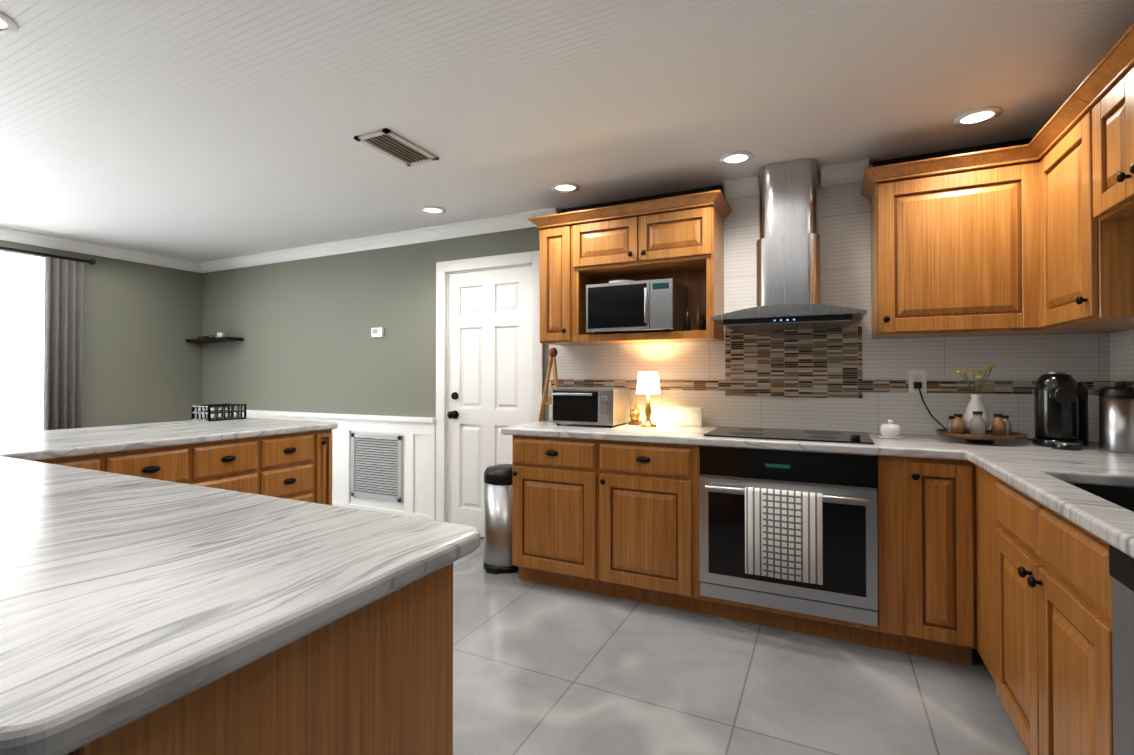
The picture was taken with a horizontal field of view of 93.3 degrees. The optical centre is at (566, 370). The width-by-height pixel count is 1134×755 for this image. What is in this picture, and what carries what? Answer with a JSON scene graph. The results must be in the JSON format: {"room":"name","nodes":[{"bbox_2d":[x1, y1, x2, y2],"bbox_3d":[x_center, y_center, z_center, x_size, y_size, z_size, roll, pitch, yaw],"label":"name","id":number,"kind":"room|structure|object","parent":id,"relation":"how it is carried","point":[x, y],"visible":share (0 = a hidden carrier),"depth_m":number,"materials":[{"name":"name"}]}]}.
{"room":"kitchen","nodes":[
{"label":"kitchen","id":0,"kind":"room"},
{"bbox_2d":[0,240,202,427],"bbox_3d":[-5.184,0.062,2.852,0.120,2.390,6.100,0,-1,26],"label":"wall","id":1,"kind":"structure","parent":0,"point":[142,357],"depth_m":5.05,"materials":[{"name":"grey"}]},
{"bbox_2d":[0,246,95,264],"bbox_3d":[-4.829,-0.959,3.299,0.133,0.050,3.095,0,-1,26],"label":"curtain rod","id":2,"kind":"object","parent":1,"relation":"attached to","point":[92,261],"visible":1,"depth_m":4.39,"materials":[{"name":"black metal"}]},
{"bbox_2d":[0,251,44,432],"bbox_3d":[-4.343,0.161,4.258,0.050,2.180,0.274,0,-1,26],"label":"window","id":3,"kind":"structure","parent":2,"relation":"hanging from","point":[22,308],"depth_m":4.25,"materials":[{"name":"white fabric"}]},
{"bbox_2d":[44,257,83,429],"bbox_3d":[-4.201,0.164,4.469,0.076,2.180,0.250,0,-1,26],"label":"curtain","id":4,"kind":"object","parent":2,"relation":"hanging from","point":[64,346],"visible":0.56,"depth_m":4.46,"materials":[{"name":"grey fabric"}]},
{"bbox_2d":[0,226,199,271],"bbox_3d":[-5.072,-1.089,2.860,0.085,0.088,6.010,0,-1,26],"label":"crown molding","id":5,"kind":"structure","parent":1,"relation":"attached to","point":[7,234],"depth_m":4.71,"materials":[{"name":"white"}]},
{"bbox_2d":[202,227,548,521],"bbox_3d":[-1.991,0.082,4.759,4.200,2.390,0.120,0,-1,26],"label":"wall","id":6,"kind":"structure","parent":0,"point":[302,328],"depth_m":4.72,"materials":[{"name":"grey"}]},
{"bbox_2d":[186,332,243,342],"bbox_3d":[-3.527,-0.335,5.352,0.678,0.085,0.158,0,-1,26],"label":"corner shelf","id":7,"kind":"object","parent":6,"relation":"attached to","point":[220,337],"visible":1,"depth_m":5.29,"materials":[{"name":"black wood"}]},
{"bbox_2d":[198,408,435,520],"bbox_3d":[-2.422,0.828,4.869,3.078,0.900,0.045,0,-1,26],"label":"wainscoting","id":8,"kind":"structure","parent":6,"relation":"attached to","point":[418,434],"depth_m":4.40,"materials":[{"name":"white wood"}]},
{"bbox_2d":[351,433,402,502],"bbox_3d":[-1.594,0.804,4.470,0.560,0.540,0.016,0,-1,26],"label":"air vent","id":9,"kind":"object","parent":6,"relation":"attached to","point":[376,466],"visible":0.98,"depth_m":4.46,"materials":[{"name":"white metal"}]},
{"bbox_2d":[371,327,383,336],"bbox_3d":[-1.591,-0.321,4.489,0.120,0.080,0.024,0,-1,26],"label":"thermostat","id":10,"kind":"object","parent":6,"relation":"attached to","point":[377,332],"visible":0.94,"depth_m":4.47,"materials":[{"name":"white plastic"}]},
{"bbox_2d":[196,207,560,272],"bbox_3d":[-1.898,-1.071,4.613,4.085,0.088,0.085,0,-1,26],"label":"crown molding","id":11,"kind":"structure","parent":6,"relation":"attached to","point":[515,221],"depth_m":4.40,"materials":[{"name":"white"}]},
{"bbox_2d":[447,266,531,536],"bbox_3d":[-0.599,0.249,4.006,0.756,2.016,0.120,0,-1,26],"label":"door","id":12,"kind":"structure","parent":6,"relation":"in","point":[489,355],"depth_m":4.05,"materials":[{"name":"white wood"}]},
{"bbox_2d":[436,250,542,522],"bbox_3d":[-0.574,0.207,4.059,0.950,2.125,0.140,0,-1,26],"label":"door frame","id":13,"kind":"structure","parent":6,"relation":"attached to","point":[491,262],"depth_m":4.17,"materials":[{"name":"white wood"}]},
{"bbox_2d":[528,185,731,345],"bbox_3d":[0.375,-0.652,3.329,1.201,0.948,0.397,0,-1,26],"label":"upper cabinet","id":14,"kind":"object","parent":6,"relation":"attached to","point":[678,236],"visible":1,"depth_m":3.24,"materials":[{"name":"brown wood"}]},
{"bbox_2d":[586,278,686,333],"bbox_3d":[0.421,-0.374,3.287,0.540,0.300,0.373,0,-1,26],"label":"microwave","id":15,"kind":"object","parent":14,"relation":"in","point":[657,305],"visible":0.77,"depth_m":3.14,"materials":[{"name":"silver metal"}]},
{"bbox_2d":[608,280,632,282],"bbox_3d":[0.343,-0.539,3.345,0.180,0.030,0.180,0,-1,26],"label":"plates","id":16,"kind":"object","parent":15,"relation":"on","point":[614,281],"visible":0.19,"depth_m":3.27,"materials":[{"name":"white ceramic"}]},
{"bbox_2d":[684,310,690,330],"bbox_3d":[0.712,-0.291,3.163,0.039,0.130,0.039,0,-1,11],"label":"bottle","id":17,"kind":"object","parent":14,"relation":"in","point":[687,320],"depth_m":3.15,"materials":[{"name":"black glass"}]},
{"bbox_2d":[695,306,699,329],"bbox_3d":[0.787,-0.305,3.204,0.035,0.160,0.035,0,-1,11],"label":"bottle","id":18,"kind":"object","parent":14,"relation":"in","point":[698,307],"depth_m":3.20,"materials":[{"name":"brown glass"}]},
{"bbox_2d":[697,312,705,329],"bbox_3d":[0.788,-0.276,3.115,0.039,0.100,0.039,0,-1,11],"label":"bottle","id":19,"kind":"object","parent":14,"relation":"in","point":[700,322],"depth_m":3.11,"materials":[{"name":"black glass"}]},
{"bbox_2d":[710,158,866,331],"bbox_3d":[1.184,-0.684,2.881,0.720,0.895,0.497,0,-1,26],"label":"range hood","id":20,"kind":"object","parent":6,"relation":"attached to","point":[788,269],"visible":1,"depth_m":2.85,"materials":[{"name":"silver metal"}]},
{"bbox_2d":[551,327,1106,397],"bbox_3d":[1.198,-0.043,3.143,2.910,0.395,0.006,0,-1,26],"label":"mosaic tile","id":21,"kind":"structure","parent":6,"relation":"attached to","point":[820,363],"depth_m":3.07,"materials":[{"name":"brown tile"}]},
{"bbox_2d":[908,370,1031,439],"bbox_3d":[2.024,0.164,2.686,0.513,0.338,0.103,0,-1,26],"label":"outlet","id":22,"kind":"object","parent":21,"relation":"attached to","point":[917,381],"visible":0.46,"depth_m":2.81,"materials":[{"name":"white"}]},
{"bbox_2d":[549,164,1109,441],"bbox_3d":[1.284,0.065,3.171,3.080,2.390,0.120,0,-1,26],"label":"wall tile","id":23,"kind":"structure","parent":6,"relation":"attached to","point":[844,220],"depth_m":2.97,"materials":[{"name":"white tile"}]},
{"bbox_2d":[0,0,1133,261],"bbox_3d":[-1.963,-1.200,1.302,7.280,0.100,6.340,0,-1,26],"label":"ceiling","id":24,"kind":"structure","parent":0,"point":[198,130],"depth_m":2.25,"materials":[{"name":"white paint"}]},
{"bbox_2d":[0,12,17,33],"bbox_3d":[-1.892,-1.140,1.723,0.175,0.010,0.175,0,-1,20],"label":"recessed light","id":25,"kind":"object","parent":24,"relation":"in","point":[10,26],"depth_m":1.77,"materials":[{"name":"white"}]},
{"bbox_2d":[354,128,438,165],"bbox_3d":[-0.857,-1.129,2.721,0.210,0.012,0.380,0,-1,26],"label":"ceiling vent","id":26,"kind":"object","parent":24,"relation":"in","point":[392,144],"visible":1,"depth_m":2.70,"materials":[{"name":"beige metal"}]},
{"bbox_2d":[420,206,445,213],"bbox_3d":[-0.936,-1.119,3.738,0.175,0.010,0.175,0,-1,20],"label":"recessed light","id":27,"kind":"object","parent":24,"relation":"in","point":[430,209],"depth_m":3.73,"materials":[{"name":"white"}]},
{"bbox_2d":[551,182,579,192],"bbox_3d":[-0.010,-1.124,3.289,0.175,0.010,0.175,0,-1,17],"label":"recessed light","id":28,"kind":"object","parent":24,"relation":"in","point":[561,186],"depth_m":3.29,"materials":[{"name":"white"}]},
{"bbox_2d":[719,151,752,164],"bbox_3d":[0.899,-1.129,2.848,0.175,0.010,0.175,0,-1,20],"label":"recessed light","id":29,"kind":"object","parent":24,"relation":"in","point":[738,157],"depth_m":2.84,"materials":[{"name":"white"}]},
{"bbox_2d":[953,107,1001,126],"bbox_3d":[1.835,-1.133,2.394,0.175,0.010,0.175,0,-1,20],"label":"recessed light","id":30,"kind":"object","parent":24,"relation":"in","point":[987,114],"depth_m":2.39,"materials":[{"name":"white"}]},
{"bbox_2d":[453,537,1028,754],"bbox_3d":[-1.963,1.290,1.276,7.280,0.100,6.340,0,-1,26],"label":"floor","id":31,"kind":"structure","parent":0,"point":[539,668],"depth_m":2.12,"materials":[{"name":"tile"}]},
{"bbox_2d":[0,418,479,754],"bbox_3d":[-1.478,0.790,2.235,3.380,0.920,2.360,0,-1,26],"label":"base cabinet","id":32,"kind":"object","parent":31,"relation":"on","point":[229,587],"visible":1,"depth_m":0.86,"materials":[{"name":"white stone"}]},
{"bbox_2d":[192,404,245,420],"bbox_3d":[-2.467,0.294,3.799,0.200,0.105,0.260,0,-1,26],"label":"wire crate","id":33,"kind":"object","parent":32,"relation":"on","point":[230,411],"visible":1,"depth_m":3.76,"materials":[{"name":"black metal"}]},
{"bbox_2d":[483,464,517,574],"bbox_3d":[-0.405,0.938,3.461,0.278,0.650,0.294,0,-1,26],"label":"trash can","id":34,"kind":"object","parent":31,"relation":"on","point":[497,519],"visible":0.71,"depth_m":3.34,"materials":[{"name":"silver metal"}]},
{"bbox_2d":[512,556,608,595],"bbox_3d":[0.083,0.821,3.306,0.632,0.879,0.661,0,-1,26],"label":"toe kick","id":35,"kind":"object","parent":31,"relation":"on","point":[584,579],"depth_m":3.07,"materials":[{"name":"brown wood"}]},
{"bbox_2d":[609,572,700,612],"bbox_3d":[0.512,0.819,3.098,0.633,0.879,0.661,0,-1,26],"label":"base cabinet","id":36,"kind":"object","parent":31,"relation":"on","point":[677,596],"depth_m":2.83,"materials":[{"name":"brown wood"}]},
{"bbox_2d":[701,588,880,647],"bbox_3d":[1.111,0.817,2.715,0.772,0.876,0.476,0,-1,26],"label":"toe kick","id":37,"kind":"object","parent":31,"relation":"on","point":[865,630],"depth_m":2.54,"materials":[{"name":"brown wood"}]},
{"bbox_2d":[699,446,877,626],"bbox_3d":[1.099,0.752,2.691,0.772,0.746,0.531,0,-1,26],"label":"oven","id":38,"kind":"object","parent":37,"relation":"in","point":[790,530],"depth_m":2.46,"materials":[{"name":"silver metal"}]},
{"bbox_2d":[745,487,822,584],"bbox_3d":[0.993,0.752,2.460,0.330,0.402,0.042,0,-1,26],"label":"towel","id":39,"kind":"object","parent":38,"relation":"hanging from","point":[784,528],"depth_m":2.44,"materials":[{"name":"white fabric"}]},
{"bbox_2d":[889,620,952,661],"bbox_3d":[1.704,0.813,2.534,0.255,0.879,0.636,0,-1,26],"label":"base cabinet","id":40,"kind":"object","parent":31,"relation":"on","point":[928,642],"depth_m":2.32,"materials":[{"name":"brown wood"}]},
{"bbox_2d":[953,632,1112,754],"bbox_3d":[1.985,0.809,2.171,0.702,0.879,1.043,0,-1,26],"label":"base cabinet","id":41,"kind":"object","parent":31,"relation":"on","point":[1059,703],"depth_m":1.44,"materials":[{"name":"brown wood"}]},
{"bbox_2d":[501,420,1133,659],"bbox_3d":[0.674,0.347,2.028,2.938,0.040,2.456,0,-1,26],"label":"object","id":42,"kind":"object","parent":41,"relation":"on","point":[998,540],"depth_m":2.39,"materials":[{"name":"brown wood"}]},
{"bbox_2d":[539,348,558,420],"bbox_3d":[-0.084,0.093,3.627,0.175,0.498,0.157,0,-1,26],"label":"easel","id":43,"kind":"object","parent":42,"relation":"on","point":[553,352],"visible":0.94,"depth_m":3.59,"materials":[{"name":"brown wood"}]},
{"bbox_2d":[552,387,629,426],"bbox_3d":[0.146,0.224,3.378,0.410,0.235,0.358,0,-1,26],"label":"toaster oven","id":44,"kind":"object","parent":42,"relation":"on","point":[607,406],"visible":1,"depth_m":3.25,"materials":[{"name":"silver metal"}]},
{"bbox_2d":[628,401,641,424],"bbox_3d":[0.432,0.267,3.382,0.070,0.150,0.066,0,-1,26],"label":"decor","id":45,"kind":"object","parent":42,"relation":"on","point":[635,415],"visible":0.98,"depth_m":3.36,"materials":[{"name":"gold metal"}]},
{"bbox_2d":[636,371,660,426],"bbox_3d":[0.496,0.173,3.263,0.150,0.335,0.150,0,-1,26],"label":"table lamp","id":46,"kind":"object","parent":42,"relation":"on","point":[648,383],"visible":1,"depth_m":3.21,"materials":[{"name":"white fabric"}]},
{"bbox_2d":[674,407,702,426],"bbox_3d":[0.743,0.283,3.279,0.170,0.114,0.053,0,-1,26],"label":"block sign","id":47,"kind":"object","parent":42,"relation":"on","point":[688,416],"visible":1,"depth_m":3.25,"materials":[{"name":"white"}]},
{"bbox_2d":[701,426,876,443],"bbox_3d":[1.152,0.321,2.805,0.760,0.030,0.510,0,-1,26],"label":"cooktop","id":48,"kind":"object","parent":42,"relation":"in","point":[842,437],"depth_m":2.75,"materials":[{"name":"black glass"}]},
{"bbox_2d":[876,420,904,438],"bbox_3d":[1.621,0.290,2.683,0.130,0.089,0.128,0,-1,26],"label":"sugar bowl","id":49,"kind":"object","parent":42,"relation":"on","point":[890,430],"visible":1,"depth_m":2.65,"materials":[{"name":"white ceramic"}]},
{"bbox_2d":[935,429,1027,442],"bbox_3d":[1.927,0.310,2.500,0.344,0.045,0.344,0,-1,26],"label":"tray","id":50,"kind":"object","parent":42,"relation":"on","point":[989,438],"visible":0.73,"depth_m":2.42,"materials":[{"name":"brown wood"}]},
{"bbox_2d":[957,364,995,432],"bbox_3d":[1.966,0.135,2.567,0.154,0.329,0.100,0,-1,26],"label":"flower vase","id":51,"kind":"object","parent":50,"relation":"on","point":[976,403],"visible":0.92,"depth_m":2.55,"materials":[{"name":"white ceramic"}]},
{"bbox_2d":[991,414,1010,435],"bbox_3d":[1.959,0.247,2.430,0.054,0.102,0.053,0,-1,26],"label":"spice jar","id":52,"kind":"object","parent":50,"relation":"on","point":[1001,424],"depth_m":2.42,"materials":[{"name":"brown glass"}]},
{"bbox_2d":[1032,372,1088,450],"bbox_3d":[2.163,0.168,2.327,0.211,0.326,0.286,0,-1,26],"label":"coffee maker","id":53,"kind":"object","parent":42,"relation":"on","point":[1061,422],"visible":1,"depth_m":2.31,"materials":[{"name":"black"}]},
{"bbox_2d":[1077,480,1133,507],"bbox_3d":[1.584,0.454,1.332,0.444,0.212,0.743,0,-1,26],"label":"sink","id":54,"kind":"object","parent":42,"relation":"in","point":[1125,492],"depth_m":1.67,"materials":[{"name":"metal"}]},
{"bbox_2d":[1094,381,1133,453],"bbox_3d":[2.266,0.185,2.181,0.170,0.287,0.142,0,-1,26],"label":"canister","id":55,"kind":"object","parent":42,"relation":"on","point":[1116,419],"visible":1,"depth_m":2.15,"materials":[{"name":"silver metal"}]},
{"bbox_2d":[1109,545,1133,754],"bbox_3d":[1.283,0.795,0.703,0.634,0.878,0.603,0,-1,26],"label":"dishwasher","id":56,"kind":"object","parent":31,"relation":"on","point":[1121,569],"visible":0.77,"depth_m":1.07,"materials":[{"name":"silver metal"}]},
{"bbox_2d":[1110,329,1133,380],"bbox_3d":[1.232,0.028,-0.327,0.120,2.390,6.220,0,-1,26],"label":"wall","id":57,"kind":"structure","parent":0,"point":[1121,355],"depth_m":2.39,"materials":[{"name":"white tile"}]},
{"bbox_2d":[860,140,1019,338],"bbox_3d":[1.800,-0.655,2.638,0.600,0.958,0.397,0,-1,26],"label":"upper cabinet","id":58,"kind":"object","parent":57,"relation":"attached to","point":[945,225],"depth_m":2.49,"materials":[{"name":"brown wood"}]},
{"bbox_2d":[1020,23,1133,334],"bbox_3d":[1.957,-0.664,1.795,0.417,0.958,1.778,0,-1,26],"label":"upper cabinet","id":59,"kind":"object","parent":57,"relation":"attached to","point":[1032,236],"depth_m":1.95,"materials":[{"name":"brown wood"}]},
{"bbox_2d":[1107,381,1133,386],"bbox_3d":[1.821,0.065,1.031,0.005,0.065,3.260,0,-1,26],"label":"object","id":60,"kind":"structure","parent":57,"relation":"attached to","point":[1109,383],"depth_m":2.43,"materials":[{"name":"brown tile"}]}
]}

